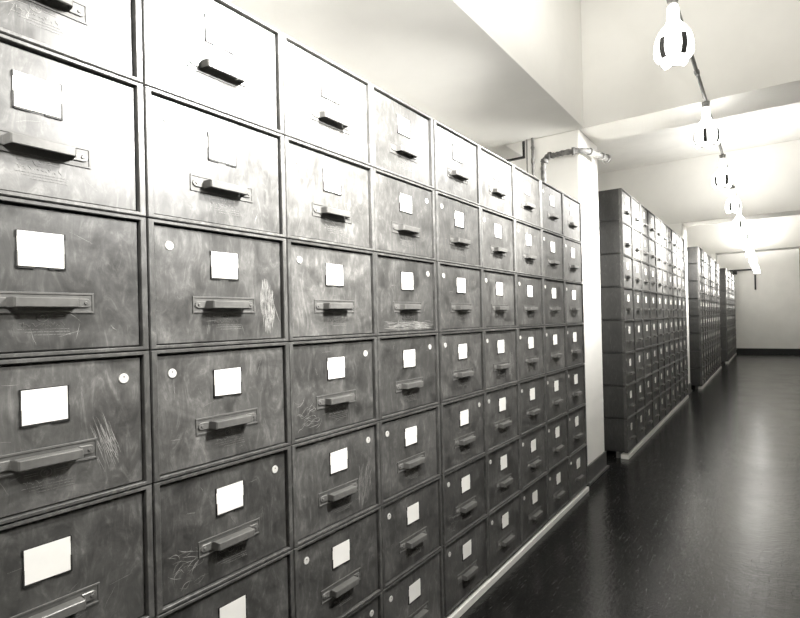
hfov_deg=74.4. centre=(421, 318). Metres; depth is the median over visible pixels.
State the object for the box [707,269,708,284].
drawer unit
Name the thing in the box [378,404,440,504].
drawer unit
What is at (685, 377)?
drawer unit
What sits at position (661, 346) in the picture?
drawer unit
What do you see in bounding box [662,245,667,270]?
drawer unit
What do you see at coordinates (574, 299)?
drawer unit
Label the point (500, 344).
drawer unit
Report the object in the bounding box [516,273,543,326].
drawer unit
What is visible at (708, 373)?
drawer unit
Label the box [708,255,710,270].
drawer unit
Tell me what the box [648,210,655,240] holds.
drawer unit
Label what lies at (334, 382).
drawer unit
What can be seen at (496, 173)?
drawer unit
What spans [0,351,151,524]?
drawer unit
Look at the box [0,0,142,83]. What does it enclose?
drawer unit
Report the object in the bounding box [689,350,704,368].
drawer unit
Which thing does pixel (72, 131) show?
drawer unit
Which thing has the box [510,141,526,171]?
wall
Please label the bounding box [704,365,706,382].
drawer unit
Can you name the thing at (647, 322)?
drawer unit
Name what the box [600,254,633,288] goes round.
drawer unit
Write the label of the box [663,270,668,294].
drawer unit
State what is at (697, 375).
drawer unit
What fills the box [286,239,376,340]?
drawer unit
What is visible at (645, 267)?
drawer unit
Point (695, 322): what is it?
drawer unit
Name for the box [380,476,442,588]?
drawer unit
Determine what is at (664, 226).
drawer unit
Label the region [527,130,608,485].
pillar
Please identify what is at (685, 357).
drawer unit
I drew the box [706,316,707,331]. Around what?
drawer unit
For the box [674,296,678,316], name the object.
drawer unit
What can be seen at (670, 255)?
drawer unit
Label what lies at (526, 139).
conduit
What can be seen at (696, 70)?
conduit
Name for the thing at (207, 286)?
drawer unit
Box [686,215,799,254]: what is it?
cross beam
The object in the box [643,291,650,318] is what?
drawer unit
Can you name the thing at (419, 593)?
drawer unit
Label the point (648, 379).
drawer unit
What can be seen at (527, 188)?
drawer unit
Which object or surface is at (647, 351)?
drawer unit
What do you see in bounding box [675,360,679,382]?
drawer unit
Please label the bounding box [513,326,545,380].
drawer unit
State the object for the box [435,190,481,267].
drawer unit
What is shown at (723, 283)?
drawer unit
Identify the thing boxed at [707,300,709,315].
drawer unit
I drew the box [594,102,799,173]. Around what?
ceiling
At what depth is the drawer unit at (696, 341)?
9.42 m
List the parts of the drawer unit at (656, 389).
drawer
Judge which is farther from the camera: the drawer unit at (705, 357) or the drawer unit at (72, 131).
the drawer unit at (705, 357)
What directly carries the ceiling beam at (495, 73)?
attached to the ceiling at (779, 124)
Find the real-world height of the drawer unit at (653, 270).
0.308 m
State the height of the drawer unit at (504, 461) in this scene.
0.308 m
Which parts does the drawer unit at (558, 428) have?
handle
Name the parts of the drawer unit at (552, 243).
handle plate, handle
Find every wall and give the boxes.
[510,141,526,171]
[717,249,799,348]
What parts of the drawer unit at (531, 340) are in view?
drawer, handle plate, handle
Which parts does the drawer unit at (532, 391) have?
handle plate, handle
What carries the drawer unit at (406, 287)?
on the base strip at (475, 595)
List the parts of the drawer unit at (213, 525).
handle plate, handle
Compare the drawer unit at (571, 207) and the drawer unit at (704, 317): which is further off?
the drawer unit at (704, 317)
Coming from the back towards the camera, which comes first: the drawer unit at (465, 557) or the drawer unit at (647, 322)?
the drawer unit at (647, 322)
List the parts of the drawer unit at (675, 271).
drawer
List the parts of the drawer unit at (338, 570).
handle plate, handle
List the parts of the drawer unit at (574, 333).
drawer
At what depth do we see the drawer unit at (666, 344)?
6.92 m
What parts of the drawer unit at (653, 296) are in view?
drawer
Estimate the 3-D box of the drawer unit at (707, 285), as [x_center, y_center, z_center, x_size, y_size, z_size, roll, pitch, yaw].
[5.523,-0.521,10.758,0.641,0.308,0.423,-1,0,34]
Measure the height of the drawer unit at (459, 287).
0.308 m
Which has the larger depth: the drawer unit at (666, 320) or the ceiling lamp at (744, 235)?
the ceiling lamp at (744, 235)
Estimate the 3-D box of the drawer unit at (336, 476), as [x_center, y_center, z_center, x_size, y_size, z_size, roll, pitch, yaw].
[-0.516,0.539,1.923,0.641,0.308,0.423,-1,0,34]
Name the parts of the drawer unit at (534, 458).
handle plate, handle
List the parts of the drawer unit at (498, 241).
handle plate, handle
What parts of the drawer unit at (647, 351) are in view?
drawer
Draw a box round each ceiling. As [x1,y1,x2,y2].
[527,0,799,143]
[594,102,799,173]
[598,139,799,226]
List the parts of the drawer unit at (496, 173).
handle plate, handle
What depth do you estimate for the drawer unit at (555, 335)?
3.54 m
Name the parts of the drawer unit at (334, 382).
handle plate, handle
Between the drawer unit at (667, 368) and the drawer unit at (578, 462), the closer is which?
the drawer unit at (578, 462)
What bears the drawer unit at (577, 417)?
on the base strip at (475, 595)
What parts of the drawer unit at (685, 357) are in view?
drawer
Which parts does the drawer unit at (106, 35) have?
handle plate, handle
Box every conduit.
[526,139,527,172]
[677,3,746,229]
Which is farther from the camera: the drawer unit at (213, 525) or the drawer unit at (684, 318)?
the drawer unit at (684, 318)
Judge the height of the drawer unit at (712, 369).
0.308 m
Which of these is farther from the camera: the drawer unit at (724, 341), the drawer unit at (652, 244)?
the drawer unit at (724, 341)
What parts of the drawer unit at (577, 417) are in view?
handle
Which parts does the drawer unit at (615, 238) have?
drawer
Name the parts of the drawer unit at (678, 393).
drawer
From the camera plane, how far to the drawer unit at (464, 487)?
2.46 m
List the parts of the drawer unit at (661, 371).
drawer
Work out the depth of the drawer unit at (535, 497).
3.18 m
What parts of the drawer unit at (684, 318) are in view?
drawer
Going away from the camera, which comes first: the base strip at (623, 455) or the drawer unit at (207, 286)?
the drawer unit at (207, 286)
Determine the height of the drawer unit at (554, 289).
0.308 m
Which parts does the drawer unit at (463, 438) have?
handle plate, handle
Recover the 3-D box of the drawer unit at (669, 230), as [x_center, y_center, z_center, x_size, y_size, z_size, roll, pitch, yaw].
[3.169,-1.096,7.407,0.640,0.308,0.423,-1,0,34]
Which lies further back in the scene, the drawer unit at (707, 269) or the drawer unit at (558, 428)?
the drawer unit at (707, 269)
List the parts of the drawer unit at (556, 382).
handle plate, handle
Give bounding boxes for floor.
[460,353,799,617]
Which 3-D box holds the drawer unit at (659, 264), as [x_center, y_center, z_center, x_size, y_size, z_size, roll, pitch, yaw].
[2.704,-0.776,6.697,0.641,0.308,0.423,-1,0,34]
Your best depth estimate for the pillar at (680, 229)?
8.99 m
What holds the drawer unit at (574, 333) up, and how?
on the base strip at (475, 595)
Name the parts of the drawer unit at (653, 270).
drawer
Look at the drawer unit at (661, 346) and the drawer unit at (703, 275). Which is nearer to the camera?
the drawer unit at (661, 346)
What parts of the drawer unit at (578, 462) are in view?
handle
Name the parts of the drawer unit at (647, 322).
drawer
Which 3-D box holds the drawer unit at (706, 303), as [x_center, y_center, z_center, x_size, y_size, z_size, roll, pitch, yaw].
[5.296,-0.206,10.401,0.643,0.308,0.423,-1,0,34]
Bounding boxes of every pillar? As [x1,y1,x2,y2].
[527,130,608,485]
[667,223,692,394]
[708,253,721,364]
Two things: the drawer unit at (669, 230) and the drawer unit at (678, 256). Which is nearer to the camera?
the drawer unit at (669, 230)
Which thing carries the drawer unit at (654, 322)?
on the base strip at (623, 455)
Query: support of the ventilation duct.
attached to the wall at (521, 163)
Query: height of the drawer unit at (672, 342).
0.308 m
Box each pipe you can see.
[531,138,534,175]
[540,147,610,182]
[729,269,755,289]
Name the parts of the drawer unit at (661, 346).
drawer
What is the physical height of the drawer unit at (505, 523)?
0.308 m
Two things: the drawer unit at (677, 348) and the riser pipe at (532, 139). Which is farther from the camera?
the drawer unit at (677, 348)
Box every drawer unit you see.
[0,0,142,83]
[0,33,145,216]
[0,196,148,358]
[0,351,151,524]
[0,484,154,617]
[137,342,290,482]
[141,0,283,134]
[143,85,285,237]
[146,218,287,349]
[151,445,292,615]
[154,549,294,617]
[282,33,372,166]
[284,136,374,251]
[284,337,378,443]
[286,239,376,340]
[291,421,380,547]
[293,506,382,617]
[345,591,382,617]
[366,333,439,419]
[371,83,434,188]
[373,168,435,260]
[375,252,437,335]
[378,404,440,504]
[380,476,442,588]
[382,548,444,617]
[431,330,484,402]
[433,120,480,205]
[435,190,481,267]
[436,261,483,331]
[439,391,486,473]
[441,453,487,545]
[442,515,489,616]
[479,145,514,217]
[481,207,515,272]
[481,328,518,390]
[482,268,516,328]
[484,382,519,451]
[486,437,521,513]
[488,491,522,575]
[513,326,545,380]
[514,165,541,227]
[515,219,542,276]
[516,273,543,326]
[519,375,546,435]
[519,424,547,489]
[522,472,548,544]
[541,180,563,235]
[542,229,564,279]
[543,277,565,325]
[544,325,566,373]
[545,369,567,422]
[546,413,568,471]
[548,457,569,519]
[563,193,581,242]
[563,324,584,367]
[564,237,582,282]
[565,281,583,323]
[567,364,585,411]
[568,404,586,455]
[569,444,587,500]
[598,188,631,226]
[599,221,632,257]
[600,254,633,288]
[600,287,634,320]
[601,320,634,353]
[602,351,635,386]
[603,382,636,419]
[604,413,637,452]
[632,197,640,231]
[632,227,641,260]
[633,258,642,289]
[634,289,642,319]
[635,320,643,350]
[635,349,644,380]
[636,378,644,411]
[637,407,645,442]
[639,319,651,347]
[641,205,648,236]
[641,233,649,263]
[642,262,649,291]
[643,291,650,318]
[643,346,651,376]
[644,374,652,405]
[645,401,653,434]
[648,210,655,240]
[649,238,655,266]
[649,264,656,292]
[650,292,657,318]
[651,319,657,345]
[652,344,658,372]
[652,370,659,399]
[653,396,659,426]
[655,216,661,244]
[656,242,662,268]
[656,318,663,343]
[657,268,662,293]
[657,293,663,317]
[658,343,664,369]
[659,367,665,394]
[660,392,665,420]
[661,221,667,247]
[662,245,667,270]
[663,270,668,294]
[663,294,668,317]
[664,318,669,341]
[664,341,669,366]
[665,364,670,390]
[665,388,671,414]
[667,226,672,250]
[668,249,672,272]
[668,272,673,294]
[669,295,673,317]
[669,318,674,340]
[670,340,674,363]
[671,362,675,386]
[671,384,675,408]
[672,230,676,253]
[672,252,677,274]
[673,274,677,295]
[673,317,682,337]
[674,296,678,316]
[674,317,678,338]
[675,338,679,360]
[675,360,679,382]
[676,381,680,405]
[677,234,680,255]
[677,255,681,276]
[678,276,681,296]
[678,296,682,316]
[679,337,683,358]
[679,357,683,379]
[680,378,684,400]
[681,237,684,258]
[681,257,684,277]
[682,277,685,296]
[682,297,686,316]
[683,317,686,336]
[683,336,686,356]
[684,356,687,376]
[684,375,687,396]
[687,246,701,264]
[687,264,701,281]
[688,281,702,298]
[688,299,702,315]
[689,316,703,333]
[689,333,703,350]
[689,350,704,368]
[690,367,704,385]
[701,249,704,266]
[702,266,704,282]
[702,283,704,299]
[703,299,705,315]
[703,316,705,332]
[703,332,706,348]
[704,252,706,267]
[704,267,706,283]
[704,349,706,365]
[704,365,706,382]
[705,284,707,299]
[705,300,707,315]
[706,253,708,269]
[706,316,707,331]
[706,332,708,347]
[706,347,708,363]
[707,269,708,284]
[707,285,709,299]
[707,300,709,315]
[707,363,709,380]
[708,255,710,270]
[708,316,710,330]
[708,331,710,346]
[709,285,711,300]
[709,300,711,315]
[709,346,710,361]
[709,361,711,377]
[711,315,713,329]
[711,345,712,360]
[711,360,713,375]
[719,268,727,279]
[719,280,727,291]
[720,291,727,302]
[720,303,728,314]
[720,315,728,325]
[720,326,728,337]
[721,338,728,349]
[721,349,729,360]
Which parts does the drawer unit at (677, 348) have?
drawer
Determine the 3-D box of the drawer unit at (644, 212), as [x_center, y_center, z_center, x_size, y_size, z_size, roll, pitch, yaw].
[2.223,-1.077,5.989,0.642,0.308,0.423,-1,0,34]
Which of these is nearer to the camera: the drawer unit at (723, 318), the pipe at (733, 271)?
the drawer unit at (723, 318)
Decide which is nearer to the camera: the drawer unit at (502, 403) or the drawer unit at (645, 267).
the drawer unit at (502, 403)
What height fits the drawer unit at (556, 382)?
0.308 m
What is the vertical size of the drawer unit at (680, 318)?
0.308 m
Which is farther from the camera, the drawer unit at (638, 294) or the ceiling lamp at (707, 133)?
the drawer unit at (638, 294)
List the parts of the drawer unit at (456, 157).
handle plate, handle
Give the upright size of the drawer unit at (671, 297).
0.308 m
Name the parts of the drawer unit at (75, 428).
handle, handle plate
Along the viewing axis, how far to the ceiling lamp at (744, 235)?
8.67 m
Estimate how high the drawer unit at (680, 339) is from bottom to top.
0.308 m
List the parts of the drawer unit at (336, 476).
handle plate, handle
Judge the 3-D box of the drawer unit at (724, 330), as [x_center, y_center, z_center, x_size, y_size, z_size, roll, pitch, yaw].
[7.998,0.362,14.316,0.641,0.308,0.423,-1,0,34]
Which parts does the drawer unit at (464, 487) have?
handle plate, handle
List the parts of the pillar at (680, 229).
baseboard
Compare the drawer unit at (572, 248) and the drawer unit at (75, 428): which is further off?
the drawer unit at (572, 248)
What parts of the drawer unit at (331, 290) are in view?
handle plate, handle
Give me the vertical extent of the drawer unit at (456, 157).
0.308 m
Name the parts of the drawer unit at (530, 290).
handle plate, handle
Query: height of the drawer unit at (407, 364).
0.308 m
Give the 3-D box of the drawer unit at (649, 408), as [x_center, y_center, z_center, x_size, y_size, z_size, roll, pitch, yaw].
[2.277,1.099,5.982,0.642,0.308,0.423,-1,0,34]
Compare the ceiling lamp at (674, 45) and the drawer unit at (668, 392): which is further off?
the drawer unit at (668, 392)
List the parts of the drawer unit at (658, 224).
drawer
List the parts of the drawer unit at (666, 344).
drawer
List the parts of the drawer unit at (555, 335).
handle plate, handle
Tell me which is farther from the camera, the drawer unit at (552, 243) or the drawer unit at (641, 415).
the drawer unit at (641, 415)
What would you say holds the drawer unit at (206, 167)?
on the drawer unit
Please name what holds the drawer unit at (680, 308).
on the base strip at (623, 455)
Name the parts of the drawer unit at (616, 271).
drawer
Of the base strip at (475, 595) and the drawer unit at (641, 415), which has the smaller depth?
the base strip at (475, 595)
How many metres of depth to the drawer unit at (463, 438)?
2.46 m
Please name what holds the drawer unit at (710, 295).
on the drawer unit
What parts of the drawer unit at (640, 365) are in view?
drawer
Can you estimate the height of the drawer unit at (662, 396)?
0.308 m
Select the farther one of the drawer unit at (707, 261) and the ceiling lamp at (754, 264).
the ceiling lamp at (754, 264)
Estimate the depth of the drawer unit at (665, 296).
6.93 m
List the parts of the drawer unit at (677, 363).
drawer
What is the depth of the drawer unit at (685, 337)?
8.37 m
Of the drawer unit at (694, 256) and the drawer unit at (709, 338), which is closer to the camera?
the drawer unit at (694, 256)
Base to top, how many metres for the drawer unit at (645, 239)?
0.308 m
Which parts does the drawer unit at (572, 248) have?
handle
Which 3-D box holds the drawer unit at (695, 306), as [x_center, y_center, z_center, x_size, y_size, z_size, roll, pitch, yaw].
[4.823,-0.196,9.692,0.642,0.308,0.423,-1,0,34]
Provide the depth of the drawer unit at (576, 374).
3.89 m
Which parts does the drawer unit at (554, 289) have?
handle plate, handle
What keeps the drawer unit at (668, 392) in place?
on the base strip at (623, 455)
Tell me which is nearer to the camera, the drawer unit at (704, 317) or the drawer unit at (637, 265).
the drawer unit at (637, 265)
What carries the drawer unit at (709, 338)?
on the base strip at (717, 371)
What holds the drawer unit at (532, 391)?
on the base strip at (475, 595)
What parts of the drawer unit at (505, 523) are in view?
handle plate, handle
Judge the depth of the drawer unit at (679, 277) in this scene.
7.98 m
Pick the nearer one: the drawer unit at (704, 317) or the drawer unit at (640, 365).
the drawer unit at (640, 365)
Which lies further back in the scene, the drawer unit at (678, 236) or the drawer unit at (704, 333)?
the drawer unit at (704, 333)
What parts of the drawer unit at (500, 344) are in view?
handle plate, handle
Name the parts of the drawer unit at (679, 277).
drawer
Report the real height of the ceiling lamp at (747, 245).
0.309 m
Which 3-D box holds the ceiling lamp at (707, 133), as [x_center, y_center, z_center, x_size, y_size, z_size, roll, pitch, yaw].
[2.023,-1.378,3.731,0.174,0.309,0.174,-1,0,18]
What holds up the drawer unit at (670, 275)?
on the base strip at (623, 455)
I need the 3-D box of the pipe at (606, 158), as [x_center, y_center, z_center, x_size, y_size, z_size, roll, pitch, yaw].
[1.286,-1.140,4.250,0.604,0.436,0.232,-1,0,-9]
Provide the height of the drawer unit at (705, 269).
0.308 m
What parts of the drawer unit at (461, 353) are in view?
drawer, handle plate, handle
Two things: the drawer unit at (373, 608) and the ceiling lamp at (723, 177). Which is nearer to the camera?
the drawer unit at (373, 608)
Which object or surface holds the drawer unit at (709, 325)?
on the base strip at (717, 371)
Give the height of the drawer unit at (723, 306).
0.308 m
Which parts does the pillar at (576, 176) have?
baseboard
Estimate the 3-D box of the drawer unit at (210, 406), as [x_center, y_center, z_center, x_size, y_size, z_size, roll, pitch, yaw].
[-0.759,0.233,1.571,0.642,0.308,0.423,-1,0,34]
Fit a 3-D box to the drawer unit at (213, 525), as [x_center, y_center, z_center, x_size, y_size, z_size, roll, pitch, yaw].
[-0.752,0.544,1.571,0.641,0.308,0.423,-1,0,34]
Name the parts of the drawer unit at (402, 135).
handle plate, handle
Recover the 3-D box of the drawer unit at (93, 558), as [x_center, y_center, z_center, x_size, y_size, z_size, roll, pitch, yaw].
[-0.989,0.549,1.216,0.641,0.308,0.423,-1,0,34]
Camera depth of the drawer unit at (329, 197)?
1.74 m
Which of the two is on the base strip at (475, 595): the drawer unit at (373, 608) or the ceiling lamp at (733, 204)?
the drawer unit at (373, 608)
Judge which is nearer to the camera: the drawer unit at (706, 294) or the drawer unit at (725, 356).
the drawer unit at (706, 294)
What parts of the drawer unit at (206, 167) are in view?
handle plate, handle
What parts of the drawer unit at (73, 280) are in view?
handle, handle plate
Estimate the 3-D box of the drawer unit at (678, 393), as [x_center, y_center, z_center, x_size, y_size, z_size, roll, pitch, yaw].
[3.457,1.076,7.756,0.641,0.308,0.423,-1,0,34]
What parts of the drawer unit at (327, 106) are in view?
handle plate, handle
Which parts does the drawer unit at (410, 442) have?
handle plate, handle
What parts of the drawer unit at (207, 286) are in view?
handle plate, handle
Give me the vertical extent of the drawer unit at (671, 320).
0.308 m
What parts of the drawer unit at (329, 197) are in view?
handle plate, handle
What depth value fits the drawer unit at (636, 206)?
5.49 m
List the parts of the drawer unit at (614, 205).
drawer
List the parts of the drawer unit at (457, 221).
handle plate, handle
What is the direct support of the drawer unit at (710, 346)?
on the base strip at (717, 371)
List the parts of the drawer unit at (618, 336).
drawer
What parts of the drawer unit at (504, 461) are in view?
handle plate, handle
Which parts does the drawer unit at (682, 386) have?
drawer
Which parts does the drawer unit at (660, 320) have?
drawer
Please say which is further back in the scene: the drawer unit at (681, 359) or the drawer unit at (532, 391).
the drawer unit at (681, 359)
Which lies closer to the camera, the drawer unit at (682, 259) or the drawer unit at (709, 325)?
the drawer unit at (682, 259)
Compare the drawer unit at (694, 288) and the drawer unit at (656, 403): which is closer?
the drawer unit at (656, 403)
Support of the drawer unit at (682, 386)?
on the base strip at (623, 455)
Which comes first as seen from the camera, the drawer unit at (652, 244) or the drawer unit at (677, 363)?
the drawer unit at (652, 244)
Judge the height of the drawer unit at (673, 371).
0.308 m
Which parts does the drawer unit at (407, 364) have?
drawer, handle plate, handle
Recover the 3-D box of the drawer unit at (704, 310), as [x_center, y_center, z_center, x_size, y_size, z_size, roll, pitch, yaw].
[5.059,-0.201,10.047,0.642,0.308,0.423,-1,0,34]
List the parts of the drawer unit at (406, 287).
handle plate, handle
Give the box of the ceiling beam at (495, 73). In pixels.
[226,0,583,148]
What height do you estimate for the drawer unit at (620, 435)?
0.308 m
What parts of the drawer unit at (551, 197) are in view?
handle plate, handle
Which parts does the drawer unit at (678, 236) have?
drawer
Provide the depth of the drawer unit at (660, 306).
6.57 m
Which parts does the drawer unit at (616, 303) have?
drawer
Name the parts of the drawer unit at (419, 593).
handle plate, handle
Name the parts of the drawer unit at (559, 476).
handle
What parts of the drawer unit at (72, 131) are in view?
handle, handle plate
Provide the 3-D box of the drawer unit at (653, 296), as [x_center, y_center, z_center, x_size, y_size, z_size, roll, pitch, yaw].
[2.482,-0.149,6.341,0.641,0.308,0.423,-1,0,34]
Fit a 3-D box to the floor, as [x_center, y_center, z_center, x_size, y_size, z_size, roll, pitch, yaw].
[4.102,1.321,7.788,3.350,0.100,23.000,-1,0,34]
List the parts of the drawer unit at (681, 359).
drawer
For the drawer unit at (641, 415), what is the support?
on the base strip at (623, 455)
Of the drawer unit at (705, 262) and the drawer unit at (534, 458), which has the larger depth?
the drawer unit at (705, 262)
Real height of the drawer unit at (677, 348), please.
0.308 m
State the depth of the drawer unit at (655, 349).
6.21 m
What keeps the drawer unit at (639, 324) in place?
on the base strip at (623, 455)
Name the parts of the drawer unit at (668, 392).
drawer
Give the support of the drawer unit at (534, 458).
on the base strip at (475, 595)
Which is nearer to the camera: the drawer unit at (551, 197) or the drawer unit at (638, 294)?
the drawer unit at (551, 197)
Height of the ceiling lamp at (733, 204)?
0.309 m
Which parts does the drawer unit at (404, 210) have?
handle plate, handle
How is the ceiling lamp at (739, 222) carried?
hanging from the conduit at (696, 70)
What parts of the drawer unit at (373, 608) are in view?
drawer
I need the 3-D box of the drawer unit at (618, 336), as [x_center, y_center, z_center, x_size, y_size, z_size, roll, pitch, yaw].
[1.777,0.176,5.266,0.642,0.308,0.423,-1,0,34]
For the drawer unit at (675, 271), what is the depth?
7.62 m
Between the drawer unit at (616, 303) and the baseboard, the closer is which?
the drawer unit at (616, 303)
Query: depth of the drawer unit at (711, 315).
11.34 m
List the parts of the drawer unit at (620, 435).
drawer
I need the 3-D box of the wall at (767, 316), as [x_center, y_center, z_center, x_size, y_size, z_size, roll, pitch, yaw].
[10.471,-0.807,17.426,3.350,3.900,0.150,-1,0,34]
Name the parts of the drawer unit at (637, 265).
drawer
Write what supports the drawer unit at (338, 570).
on the base strip at (475, 595)
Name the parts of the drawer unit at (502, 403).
handle plate, handle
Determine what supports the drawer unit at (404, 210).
on the base strip at (475, 595)
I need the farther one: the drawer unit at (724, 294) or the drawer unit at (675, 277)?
the drawer unit at (724, 294)
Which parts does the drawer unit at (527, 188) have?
handle plate, handle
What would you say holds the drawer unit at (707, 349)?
on the base strip at (717, 371)
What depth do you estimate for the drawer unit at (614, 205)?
5.01 m
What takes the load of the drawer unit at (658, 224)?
on the base strip at (623, 455)
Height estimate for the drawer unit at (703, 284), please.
0.308 m
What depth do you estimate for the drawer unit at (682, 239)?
8.34 m
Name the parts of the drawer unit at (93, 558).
handle plate, handle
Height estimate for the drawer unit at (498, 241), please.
0.308 m
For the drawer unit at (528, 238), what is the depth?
3.18 m
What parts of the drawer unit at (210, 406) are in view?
handle plate, handle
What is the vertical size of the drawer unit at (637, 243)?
0.308 m
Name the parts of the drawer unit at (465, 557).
handle plate, handle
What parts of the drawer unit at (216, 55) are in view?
handle plate, handle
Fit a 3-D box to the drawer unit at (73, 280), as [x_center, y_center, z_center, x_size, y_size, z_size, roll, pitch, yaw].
[-1.003,-0.073,1.217,0.642,0.308,0.423,-1,0,34]
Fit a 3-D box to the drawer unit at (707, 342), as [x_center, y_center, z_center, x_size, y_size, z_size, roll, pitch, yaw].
[5.309,0.416,10.401,0.640,0.308,0.423,-1,0,34]
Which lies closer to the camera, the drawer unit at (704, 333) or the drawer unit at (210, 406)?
the drawer unit at (210, 406)
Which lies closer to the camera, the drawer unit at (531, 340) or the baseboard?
the drawer unit at (531, 340)
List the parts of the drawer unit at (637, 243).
drawer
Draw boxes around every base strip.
[445,486,588,617]
[616,395,688,458]
[695,366,721,388]
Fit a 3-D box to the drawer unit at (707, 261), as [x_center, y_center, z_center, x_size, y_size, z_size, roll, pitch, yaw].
[5.509,-1.143,10.759,0.641,0.308,0.423,-1,0,34]
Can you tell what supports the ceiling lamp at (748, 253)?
hanging from the conduit at (696, 70)
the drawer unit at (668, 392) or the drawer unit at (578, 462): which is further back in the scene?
the drawer unit at (668, 392)
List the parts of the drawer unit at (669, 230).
drawer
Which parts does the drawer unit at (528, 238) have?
handle plate, handle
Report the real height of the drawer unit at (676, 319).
0.308 m
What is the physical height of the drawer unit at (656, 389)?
0.308 m
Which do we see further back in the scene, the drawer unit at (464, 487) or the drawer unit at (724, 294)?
the drawer unit at (724, 294)
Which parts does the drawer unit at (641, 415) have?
drawer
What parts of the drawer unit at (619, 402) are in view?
drawer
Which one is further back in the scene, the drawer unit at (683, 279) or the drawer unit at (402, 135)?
the drawer unit at (683, 279)
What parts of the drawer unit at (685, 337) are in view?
drawer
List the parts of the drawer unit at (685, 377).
drawer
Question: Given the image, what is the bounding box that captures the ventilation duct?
[487,141,524,161]
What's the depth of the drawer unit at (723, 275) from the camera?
14.04 m
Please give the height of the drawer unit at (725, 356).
0.308 m
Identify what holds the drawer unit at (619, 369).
on the base strip at (623, 455)
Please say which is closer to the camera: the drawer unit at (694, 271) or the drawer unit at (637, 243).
the drawer unit at (637, 243)
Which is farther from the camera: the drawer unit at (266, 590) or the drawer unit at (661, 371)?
the drawer unit at (661, 371)
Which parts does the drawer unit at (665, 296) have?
drawer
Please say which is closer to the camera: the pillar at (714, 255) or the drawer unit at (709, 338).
the drawer unit at (709, 338)
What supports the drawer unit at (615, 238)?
on the base strip at (623, 455)
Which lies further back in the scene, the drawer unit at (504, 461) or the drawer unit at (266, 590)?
the drawer unit at (504, 461)
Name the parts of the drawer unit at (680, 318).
drawer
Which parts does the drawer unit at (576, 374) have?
handle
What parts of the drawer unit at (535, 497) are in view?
handle plate, handle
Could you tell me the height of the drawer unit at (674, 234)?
0.308 m
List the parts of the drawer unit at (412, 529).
handle plate, handle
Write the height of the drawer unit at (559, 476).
0.308 m
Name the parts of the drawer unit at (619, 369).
drawer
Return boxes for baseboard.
[736,348,799,353]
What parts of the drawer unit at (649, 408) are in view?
drawer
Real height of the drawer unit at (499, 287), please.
0.308 m
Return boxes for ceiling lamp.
[654,0,694,69]
[693,101,720,148]
[712,154,732,188]
[725,186,741,213]
[732,211,745,229]
[738,228,749,240]
[742,240,752,249]
[745,249,754,256]
[748,255,756,261]
[750,261,757,266]
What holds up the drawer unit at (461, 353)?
on the base strip at (475, 595)
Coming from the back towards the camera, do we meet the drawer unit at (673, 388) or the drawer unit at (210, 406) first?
the drawer unit at (673, 388)
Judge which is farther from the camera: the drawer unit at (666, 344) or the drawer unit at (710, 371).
the drawer unit at (710, 371)
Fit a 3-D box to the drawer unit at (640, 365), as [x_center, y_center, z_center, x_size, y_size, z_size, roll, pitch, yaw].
[2.025,0.482,5.630,0.641,0.308,0.423,-1,0,34]
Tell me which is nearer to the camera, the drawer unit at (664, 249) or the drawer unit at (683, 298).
the drawer unit at (664, 249)
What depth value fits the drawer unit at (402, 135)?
2.10 m
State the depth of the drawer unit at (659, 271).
6.55 m
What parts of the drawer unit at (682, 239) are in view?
drawer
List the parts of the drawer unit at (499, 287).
handle plate, handle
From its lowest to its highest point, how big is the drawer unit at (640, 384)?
0.308 m
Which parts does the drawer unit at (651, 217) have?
drawer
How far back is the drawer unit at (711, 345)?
11.02 m
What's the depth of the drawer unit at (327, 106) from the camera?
1.74 m
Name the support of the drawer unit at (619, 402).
on the base strip at (623, 455)
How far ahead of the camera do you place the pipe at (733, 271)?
17.20 m
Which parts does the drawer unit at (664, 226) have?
drawer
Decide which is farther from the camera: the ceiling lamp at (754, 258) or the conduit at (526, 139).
the ceiling lamp at (754, 258)
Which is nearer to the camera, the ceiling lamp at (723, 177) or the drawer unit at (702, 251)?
the ceiling lamp at (723, 177)
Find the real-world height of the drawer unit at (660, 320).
0.308 m
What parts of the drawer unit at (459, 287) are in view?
handle plate, handle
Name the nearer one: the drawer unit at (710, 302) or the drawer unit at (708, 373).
the drawer unit at (708, 373)
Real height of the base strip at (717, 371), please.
0.054 m
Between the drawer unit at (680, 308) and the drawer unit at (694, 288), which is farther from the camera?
the drawer unit at (694, 288)

